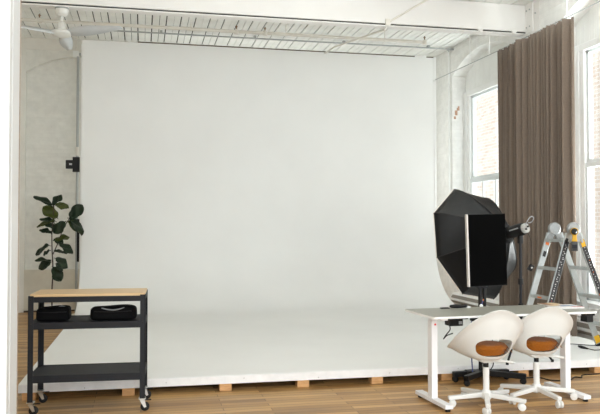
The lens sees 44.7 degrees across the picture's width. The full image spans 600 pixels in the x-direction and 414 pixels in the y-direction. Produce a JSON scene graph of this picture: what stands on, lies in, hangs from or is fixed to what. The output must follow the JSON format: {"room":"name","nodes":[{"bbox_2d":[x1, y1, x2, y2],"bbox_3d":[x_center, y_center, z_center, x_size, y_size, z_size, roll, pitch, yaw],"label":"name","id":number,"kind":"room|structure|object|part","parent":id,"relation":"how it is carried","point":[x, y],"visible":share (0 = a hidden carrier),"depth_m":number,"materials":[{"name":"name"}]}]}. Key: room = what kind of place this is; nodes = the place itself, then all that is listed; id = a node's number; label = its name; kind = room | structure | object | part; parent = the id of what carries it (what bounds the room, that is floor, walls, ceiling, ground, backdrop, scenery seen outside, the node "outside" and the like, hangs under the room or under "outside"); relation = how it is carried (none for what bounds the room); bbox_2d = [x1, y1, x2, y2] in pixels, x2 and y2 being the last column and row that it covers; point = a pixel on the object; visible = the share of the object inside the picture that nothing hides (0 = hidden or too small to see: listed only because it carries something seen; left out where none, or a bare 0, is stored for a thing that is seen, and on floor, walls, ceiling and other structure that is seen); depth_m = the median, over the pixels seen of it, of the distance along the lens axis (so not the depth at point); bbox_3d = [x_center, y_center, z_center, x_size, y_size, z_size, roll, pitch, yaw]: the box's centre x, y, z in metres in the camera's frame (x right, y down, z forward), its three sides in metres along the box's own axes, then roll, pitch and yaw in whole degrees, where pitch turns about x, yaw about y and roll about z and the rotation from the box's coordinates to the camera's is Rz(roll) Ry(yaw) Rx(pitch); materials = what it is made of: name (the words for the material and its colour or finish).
{"room":"studio","nodes":[
{"label":"studio","id":0,"kind":"room"},
{"bbox_2d":[0,0,1,156],"bbox_3d":[-2.399,-0.835,3.458,1.965,4.850,0.330,0,-2,-12],"label":"wall","id":1,"kind":"structure","parent":0,"point":[0,0],"depth_m":3.50,"materials":[{"name":"white paint"}]},
{"bbox_2d":[0,0,19,413],"bbox_3d":[-1.440,-0.805,3.644,0.038,4.800,0.310,0,-2,-12],"label":"trim","id":2,"kind":"structure","parent":1,"relation":"attached to","point":[10,66],"depth_m":3.50,"materials":[{"name":"paint"}]},
{"bbox_2d":[16,0,20,413],"bbox_3d":[-1.480,-0.800,3.836,0.022,4.800,0.016,0,-2,-12],"label":"trim","id":3,"kind":"structure","parent":1,"relation":"attached to","point":[20,0],"depth_m":3.81,"materials":[{"name":"white paint"}]},
{"bbox_2d":[18,36,263,312],"bbox_3d":[-1.605,-0.595,13.573,9.400,4.900,0.330,0,-2,-12],"label":"wall","id":4,"kind":"structure","parent":0,"point":[48,89],"depth_m":12.94,"materials":[{"name":"white paint"}]},
{"bbox_2d":[21,0,533,56],"bbox_3d":[-0.079,-3.199,6.592,9.400,0.140,14.750,0,-2,-12],"label":"ceiling","id":5,"kind":"structure","parent":0,"point":[434,39],"depth_m":12.57,"materials":[{"name":"paint"}]},
{"bbox_2d":[21,6,121,50],"bbox_3d":[-3.175,-2.413,9.773,1.590,0.383,1.393,0,-2,-12],"label":"ceiling fan","id":6,"kind":"object","parent":5,"relation":"hanging from","point":[64,35],"visible":0.96,"depth_m":9.48,"materials":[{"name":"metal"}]},
{"bbox_3d":[-3.512,-2.285,9.242,0.780,0.087,0.159,1,-2,-41],"label":"blade","id":7,"kind":"part","parent":6,"relation":"part of","materials":[{"name":"plastic"}]},
{"bbox_3d":[-3.217,-2.263,10.073,0.160,0.088,0.781,0,-2,-12],"label":"blade","id":8,"kind":"part","parent":6,"relation":"part of","materials":[{"name":"plastic"}]},
{"bbox_3d":[-2.643,-2.281,9.401,0.780,0.087,0.159,-1,-2,19],"label":"blade","id":9,"kind":"part","parent":6,"relation":"part of","materials":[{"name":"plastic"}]},
{"bbox_2d":[73,36,80,57],"bbox_3d":[-3.801,-2.765,12.453,0.135,0.420,0.080,0,-2,-12],"label":"junction box","id":10,"kind":"object","parent":5,"relation":"hanging from","point":[76,53],"visible":0.91,"depth_m":12.41,"materials":[{"name":"white paint"}]},
{"bbox_2d":[21,14,426,44],"bbox_3d":[-1.765,-2.903,11.669,8.056,0.185,0.070,0,-2,-12],"label":"pipe","id":11,"kind":"object","parent":5,"relation":"attached to","point":[38,20],"visible":1,"depth_m":11.76,"materials":[{"name":"white metal"}]},
{"bbox_2d":[114,30,453,192],"bbox_3d":[-0.277,-0.844,12.794,6.365,4.243,0.204,0,-2,-12],"label":"conduit","id":12,"kind":"object","parent":5,"relation":"attached to","point":[160,32],"visible":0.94,"depth_m":13.06,"materials":[{"name":"white metal"}]},
{"bbox_2d":[324,0,427,53],"bbox_3d":[0.913,-2.755,11.556,0.635,0.492,2.698,1,-2,-31],"label":"conduit","id":13,"kind":"object","parent":5,"relation":"attached to","point":[387,21],"visible":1,"depth_m":10.55,"materials":[{"name":"white metal"}]},
{"bbox_2d":[433,0,599,81],"bbox_3d":[3.210,-2.704,9.924,0.060,0.689,7.095,0,-2,-12],"label":"wire","id":14,"kind":"object","parent":5,"relation":"hanging from","point":[434,80],"visible":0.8,"depth_m":11.25,"materials":[{"name":"white paint"}]},
{"bbox_2d":[497,17,576,335],"bbox_3d":[3.170,-0.365,9.979,0.225,4.053,1.924,0,-2,-12],"label":"curtain","id":15,"kind":"object","parent":14,"relation":"hanging from","point":[536,75],"visible":0.74,"depth_m":9.76,"materials":[{"name":"brown fabric"}]},
{"bbox_2d":[17,311,599,413],"bbox_3d":[0.027,1.687,5.975,9.400,0.060,15.750,0,-2,-12],"label":"floor","id":16,"kind":"structure","parent":0,"point":[396,394],"depth_m":6.35,"materials":[{"name":"brown wood"}]},
{"bbox_2d":[33,195,83,306],"bbox_3d":[-3.789,0.799,11.441,0.778,2.001,0.300,0,-2,-12],"label":"fig","id":17,"kind":"object","parent":16,"relation":"on","point":[48,210],"visible":0.96,"depth_m":11.43,"materials":[{"name":"green plant"}]},
{"bbox_2d":[44,304,61,306],"bbox_3d":[-3.874,1.664,11.399,0.300,0.270,0.300,0,-2,-12],"label":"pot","id":18,"kind":"object","parent":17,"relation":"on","point":[45,305],"depth_m":11.50,"materials":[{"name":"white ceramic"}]},
{"bbox_2d":[66,56,79,314],"bbox_3d":[-3.810,-0.367,12.339,0.280,4.380,0.215,0,-2,-12],"label":"pole","id":19,"kind":"object","parent":16,"relation":"on","point":[77,90],"depth_m":12.33,"materials":[{"name":"metal"}]},
{"bbox_3d":[-3.823,-0.714,12.279,0.225,0.250,0.085,0,-2,-12],"label":"clamp bracket","id":20,"kind":"part","parent":19,"relation":"part of","materials":[{"name":"black metal"}]},
{"bbox_2d":[77,219,78,261],"bbox_3d":[-3.737,0.562,12.295,0.036,0.720,0.035,0,-2,-12],"label":"bar","id":21,"kind":"object","parent":19,"relation":"attached to","point":[77,219],"visible":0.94,"depth_m":12.28,"materials":[{"name":"black plastic"}]},
{"bbox_2d":[26,288,152,413],"bbox_3d":[-1.723,1.180,6.082,0.966,0.958,0.483,0,-2,-10],"label":"utility cart","id":22,"kind":"object","parent":16,"relation":"on","point":[59,373],"visible":1,"depth_m":5.91,"materials":[{"name":"black metal"}]},
{"bbox_3d":[-2.136,1.127,5.792,0.042,0.840,0.045,0,-2,-10],"label":"leg","id":23,"kind":"part","parent":22,"relation":"part of","materials":[{"name":"black plastic"}]},
{"bbox_3d":[-2.209,1.138,6.225,0.042,0.840,0.042,0,-2,-10],"label":"leg","id":24,"kind":"part","parent":22,"relation":"part of","materials":[{"name":"black plastic"}]},
{"bbox_2d":[36,305,70,320],"bbox_3d":[-2.017,0.866,5.987,0.262,0.125,0.204,0,-2,-10],"label":"camera bag","id":25,"kind":"object","parent":22,"relation":"on","point":[59,312],"visible":1,"depth_m":5.90,"materials":[{"name":"black fabric"}]},
{"bbox_2d":[30,288,146,296],"bbox_3d":[-1.741,0.713,6.094,0.894,0.022,0.470,0,-2,-10],"label":"countertop","id":26,"kind":"structure","parent":22,"relation":"on","point":[112,291],"depth_m":5.96,"materials":[{"name":"brown wood"}]},
{"bbox_2d":[33,362,146,382],"bbox_3d":[-1.745,1.375,6.075,0.900,0.058,0.470,0,-2,-10],"label":"shelf","id":27,"kind":"object","parent":22,"relation":"attached to","point":[59,373],"depth_m":5.94,"materials":[{"name":"black metal"}]},
{"bbox_2d":[33,314,146,329],"bbox_3d":[-1.745,0.955,6.086,0.900,0.053,0.470,0,-2,-10],"label":"shelf","id":28,"kind":"object","parent":22,"relation":"attached to","point":[76,321],"depth_m":5.89,"materials":[{"name":"black metal"}]},
{"bbox_3d":[-1.745,0.746,6.092,0.900,0.044,0.470,0,-2,-10],"label":"frame","id":29,"kind":"part","parent":22,"relation":"part of","materials":[{"name":"black metal"}]},
{"bbox_2d":[90,304,136,319],"bbox_3d":[-1.542,0.872,6.051,0.372,0.115,0.228,0,-2,-10],"label":"camera bag","id":30,"kind":"object","parent":22,"relation":"on","point":[121,311],"visible":1,"depth_m":5.96,"materials":[{"name":"black fabric"}]},
{"bbox_3d":[-1.280,1.131,5.937,0.042,0.840,0.045,0,-2,-10],"label":"leg","id":31,"kind":"part","parent":22,"relation":"part of","materials":[{"name":"black plastic"}]},
{"bbox_3d":[-1.353,1.142,6.370,0.042,0.840,0.042,0,-2,-10],"label":"leg","id":32,"kind":"part","parent":22,"relation":"part of","materials":[{"name":"black plastic"}]},
{"bbox_2d":[18,40,599,400],"bbox_3d":[0.036,-0.547,9.869,6.300,4.611,5.914,0,-2,-12],"label":"cyclorama","id":33,"kind":"object","parent":16,"relation":"on","point":[273,209],"visible":0.88,"depth_m":12.39,"materials":[{"name":"paint"}]},
{"bbox_3d":[-0.129,-2.737,12.884,5.330,0.076,0.030,0,-2,-12],"label":"rail","id":34,"kind":"part","parent":33,"relation":"part of","materials":[{"name":"grey metal"}]},
{"bbox_2d":[433,189,553,364],"bbox_3d":[1.925,0.679,7.682,1.103,1.769,1.032,0,-2,-12],"label":"studio softbox","id":35,"kind":"object","parent":33,"relation":"on","point":[449,217],"visible":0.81,"depth_m":7.56,"materials":[{"name":"fabric"}]},
{"bbox_3d":[2.276,0.214,7.377,0.100,0.106,0.059,1,-2,-37],"label":"control panel","id":36,"kind":"part","parent":35,"relation":"part of","materials":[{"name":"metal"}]},
{"bbox_2d":[523,222,599,345],"bbox_3d":[2.949,0.876,8.021,1.084,1.416,0.434,0,-2,-12],"label":"ladder","id":37,"kind":"object","parent":33,"relation":"on","point":[554,229],"visible":0.77,"depth_m":8.08,"materials":[{"name":"metal"}]},
{"bbox_3d":[2.608,0.927,8.143,0.454,1.285,0.028,0,-2,-10],"label":"rail","id":38,"kind":"part","parent":37,"relation":"part of","materials":[{"name":"metal"}]},
{"bbox_3d":[2.689,0.917,7.767,0.454,1.285,0.028,0,-2,-14],"label":"rail","id":39,"kind":"part","parent":37,"relation":"part of","materials":[{"name":"metal"}]},
{"bbox_2d":[570,228,578,250],"bbox_3d":[2.910,0.343,7.738,0.081,0.247,0.195,-1,-2,21],"label":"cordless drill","id":40,"kind":"object","parent":37,"relation":"hanging from","point":[574,231],"visible":1,"depth_m":7.71,"materials":[{"name":"yellow plastic"}]},
{"bbox_3d":[3.159,0.930,8.262,0.550,1.289,0.041,0,-2,-12],"label":"rail","id":41,"kind":"part","parent":37,"relation":"part of","materials":[{"name":"metal"}]},
{"bbox_3d":[3.241,0.920,7.886,0.551,1.289,0.028,0,-2,-10],"label":"rail","id":42,"kind":"part","parent":37,"relation":"part of","materials":[{"name":"metal"}]},
{"bbox_2d":[578,345,599,349],"bbox_3d":[3.340,1.560,8.125,0.417,0.034,0.238,0,-2,-12],"label":"lead","id":43,"kind":"object","parent":33,"relation":"on","point":[579,346],"visible":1,"depth_m":8.10,"materials":[{"name":"black plastic"}]},
{"bbox_2d":[447,310,526,413],"bbox_3d":[1.537,1.246,6.110,0.628,0.829,0.640,0,-2,-12],"label":"swivel chair","id":44,"kind":"object","parent":16,"relation":"on","point":[471,341],"visible":1,"depth_m":5.96,"materials":[{"name":"white plastic"}]},
{"bbox_3d":[1.377,1.569,6.069,0.297,0.057,0.040,0,-2,-6],"label":"leg","id":45,"kind":"part","parent":44,"relation":"part of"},
{"bbox_3d":[1.480,1.574,6.250,0.040,0.057,0.297,1,-2,-24],"label":"leg","id":46,"kind":"part","parent":44,"relation":"part of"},
{"bbox_3d":[1.517,1.565,5.915,0.040,0.057,0.297,0,-2,12],"label":"leg","id":47,"kind":"part","parent":44,"relation":"part of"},
{"bbox_2d":[476,340,507,355],"bbox_3d":[1.545,1.184,6.135,0.405,0.098,0.364,0,-2,-12],"label":"seat cushion","id":48,"kind":"object","parent":44,"relation":"on","point":[483,348],"depth_m":5.99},
{"bbox_3d":[1.685,1.573,6.208,0.297,0.057,0.040,1,-2,-42],"label":"leg","id":49,"kind":"part","parent":44,"relation":"part of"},
{"bbox_3d":[1.704,1.296,6.101,0.178,0.034,0.022,0,-2,-7],"label":"height lever","id":50,"kind":"part","parent":44,"relation":"part of","materials":[{"name":"white plastic"}]},
{"bbox_3d":[1.707,1.568,6.001,0.297,0.057,0.040,-1,-2,30],"label":"leg","id":51,"kind":"part","parent":44,"relation":"part of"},
{"bbox_2d":[452,213,526,386],"bbox_3d":[1.809,0.872,6.994,0.651,1.622,0.304,0,-2,-12],"label":"monitor","id":52,"kind":"object","parent":16,"relation":"on","point":[485,234],"visible":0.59,"depth_m":7.00,"materials":[{"name":"black plastic"}]},
{"bbox_3d":[1.622,1.605,7.044,0.302,0.060,0.050,0,-2,-8],"label":"leg","id":53,"kind":"part","parent":52,"relation":"part of","materials":[{"name":"black plastic"}]},
{"bbox_3d":[1.659,1.602,6.945,0.050,0.060,0.331,-1,-2,43],"label":"leg","id":54,"kind":"part","parent":52,"relation":"part of","materials":[{"name":"black plastic"}]},
{"bbox_3d":[1.731,1.599,7.063,0.260,0.048,0.090,0,-2,-12],"label":"plate","id":55,"kind":"part","parent":52,"relation":"part of","materials":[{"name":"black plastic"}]},
{"bbox_3d":[1.905,1.607,7.111,0.283,0.060,0.050,0,-2,-18],"label":"leg","id":56,"kind":"part","parent":52,"relation":"part of","materials":[{"name":"black plastic"}]},
{"bbox_3d":[1.957,1.603,6.989,0.403,0.060,0.050,-1,-2,23],"label":"leg","id":57,"kind":"part","parent":52,"relation":"part of","materials":[{"name":"black plastic"}]},
{"bbox_2d":[405,305,596,411],"bbox_3d":[1.749,1.284,6.361,1.550,0.766,0.620,0,-2,-15],"label":"desk","id":58,"kind":"object","parent":16,"relation":"on","point":[452,316],"visible":0.91,"depth_m":6.23,"materials":[{"name":"white metal"}]},
{"bbox_3d":[1.124,1.282,6.184,0.054,0.651,0.080,0,-2,-15],"label":"leg","id":59,"kind":"part","parent":58,"relation":"part of","materials":[{"name":"white metal"}]},
{"bbox_3d":[1.252,1.055,6.163,0.102,0.120,0.024,1,-2,-25],"label":"cord","id":60,"kind":"part","parent":58,"relation":"part of","materials":[{"name":"black plastic"}]},
{"bbox_2d":[449,304,470,307],"bbox_3d":[1.433,0.888,6.542,0.200,0.034,0.040,0,-2,-14],"label":"case","id":61,"kind":"object","parent":58,"relation":"on","point":[454,305],"visible":1,"depth_m":6.53,"materials":[{"name":"black plastic"}]},
{"bbox_2d":[537,303,557,304],"bbox_3d":[2.335,0.907,6.816,0.160,0.010,0.165,0,-2,-18],"label":"magazine","id":62,"kind":"object","parent":58,"relation":"on","point":[537,303],"visible":0.7,"depth_m":6.83,"materials":[{"name":"paper"}]},
{"bbox_2d":[546,304,584,308],"bbox_3d":[2.394,0.899,6.596,0.250,0.014,0.230,0,-2,-10],"label":"magazine","id":63,"kind":"object","parent":58,"relation":"on","point":[562,306],"visible":0.91,"depth_m":6.54,"materials":[{"name":"paper"}]},
{"bbox_3d":[2.372,1.291,6.528,0.054,0.651,0.080,0,-2,-15],"label":"leg","id":64,"kind":"part","parent":58,"relation":"part of","materials":[{"name":"white metal"}]},
{"bbox_2d":[580,313,594,321],"bbox_3d":[2.484,0.957,6.337,0.110,0.077,0.095,0,-2,-15],"label":"cable tray","id":65,"kind":"object","parent":58,"relation":"on","point":[585,317],"depth_m":6.30,"materials":[{"name":"black plastic"}]},
{"bbox_2d":[450,292,599,340],"bbox_3d":[3.412,1.612,10.165,0.201,0.310,6.100,0,-2,-12],"label":"baseboard heater","id":66,"kind":"object","parent":16,"relation":"on","point":[583,330],"visible":0.23,"depth_m":11.68,"materials":[{"name":"metal"}]},
{"bbox_2d":[498,307,577,407],"bbox_3d":[2.062,1.251,6.328,0.672,0.829,0.684,0,-2,-9],"label":"swivel chair","id":67,"kind":"object","parent":16,"relation":"on","point":[547,320],"visible":0.91,"depth_m":6.20,"materials":[{"name":"white plastic"}]},
{"bbox_3d":[1.909,1.579,6.433,0.297,0.057,0.040,-1,-2,38],"label":"leg","id":68,"kind":"part","parent":67,"relation":"part of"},
{"bbox_3d":[1.903,1.574,6.224,0.297,0.057,0.040,1,-2,-34],"label":"leg","id":69,"kind":"part","parent":67,"relation":"part of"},
{"bbox_2d":[526,336,556,350],"bbox_3d":[2.044,1.190,6.370,0.405,0.098,0.364,0,-2,-9],"label":"seat cushion","id":70,"kind":"object","parent":67,"relation":"on","point":[536,343],"depth_m":6.22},
{"bbox_3d":[2.099,1.572,6.154,0.040,0.057,0.297,0,-2,-16],"label":"leg","id":71,"kind":"part","parent":67,"relation":"part of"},
{"bbox_3d":[2.200,1.301,6.328,0.178,0.034,0.022,0,-2,-4],"label":"height lever","id":72,"kind":"part","parent":67,"relation":"part of","materials":[{"name":"white plastic"}]},
{"bbox_3d":[2.227,1.576,6.318,0.297,0.057,0.040,0,-2,2],"label":"leg","id":73,"kind":"part","parent":67,"relation":"part of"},
{"bbox_2d":[526,373,599,380],"bbox_3d":[3.020,1.685,7.287,1.800,0.012,0.226,0,-2,-14],"label":"power cord","id":74,"kind":"object","parent":16,"relation":"on","point":[594,373],"visible":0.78,"depth_m":7.20,"materials":[{"name":"black plastic"}]},
{"bbox_2d":[436,0,599,320],"bbox_3d":[4.329,-0.754,7.483,0.420,4.900,14.750,0,-2,-12],"label":"wall","id":75,"kind":"structure","parent":0,"point":[551,11],"depth_m":13.51,"materials":[{"name":"white paint"}]},
{"bbox_2d":[21,0,524,36],"bbox_3d":[-1.033,-2.816,10.035,8.997,0.440,0.178,0,-2,-12],"label":"beam","id":76,"kind":"structure","parent":75,"relation":"attached to","point":[446,16],"depth_m":10.31,"materials":[{"name":"paint"}]},
{"bbox_2d":[463,43,509,205],"bbox_3d":[3.264,-0.695,12.378,0.350,4.138,2.330,0,-2,-12],"label":"window","id":77,"kind":"structure","parent":75,"relation":"in","point":[482,78],"depth_m":13.26,"materials":[{"name":"white paint"}]},
{"bbox_3d":[3.264,-0.391,12.370,0.350,3.530,2.326,0,-2,-12],"label":"frame","id":78,"kind":"part","parent":77,"relation":"part of","materials":[{"name":"white paint"}]},
{"bbox_3d":[3.330,0.391,12.364,0.055,1.845,1.900,0,-2,-12],"label":"sash","id":79,"kind":"part","parent":77,"relation":"part of","materials":[{"name":"paint"}]},
{"bbox_3d":[3.357,-1.273,12.413,0.060,1.565,1.900,0,-2,-12],"label":"sash","id":80,"kind":"part","parent":77,"relation":"part of","materials":[{"name":"paint"}]},
{"bbox_3d":[3.343,-2.459,12.441,0.048,0.608,2.330,0,-2,-12],"label":"beadboard panel","id":81,"kind":"part","parent":77,"relation":"part of","materials":[{"name":"paint"}]},
{"bbox_2d":[525,0,539,37],"bbox_3d":[3.407,-2.569,10.717,0.034,0.898,0.368,0,-2,-12],"label":"trim","id":82,"kind":"structure","parent":75,"relation":"attached to","point":[532,10],"depth_m":10.70,"materials":[{"name":"paint"}]},
{"bbox_2d":[574,0,599,309],"bbox_3d":[4.012,-0.786,8.925,0.350,4.138,2.340,0,-2,-12],"label":"window","id":83,"kind":"structure","parent":75,"relation":"in","point":[588,27],"depth_m":9.88,"materials":[{"name":"white paint"}]},
{"bbox_3d":[4.091,-2.550,8.988,0.048,0.608,2.340,0,-2,-12],"label":"beadboard panel","id":84,"kind":"part","parent":83,"relation":"part of","materials":[{"name":"paint"}]},
{"bbox_3d":[4.078,0.301,8.910,0.055,1.845,1.910,0,-2,-12],"label":"sash","id":85,"kind":"part","parent":83,"relation":"part of","materials":[{"name":"paint"}]},
{"bbox_3d":[4.105,-1.363,8.960,0.060,1.565,1.910,0,-2,-12],"label":"sash","id":86,"kind":"part","parent":83,"relation":"part of","materials":[{"name":"paint"}]},
{"label":"outside","id":87,"kind":"structure","parent":0,"visible":0},
{"bbox_2d":[476,50,599,293],"bbox_3d":[6.738,-1.153,13.261,0.430,12.000,17.000,0,-2,-12],"label":"brick building","id":88,"kind":"structure","parent":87,"point":[486,104],"depth_m":19.50,"materials":[{"name":"white brick"}]}
]}

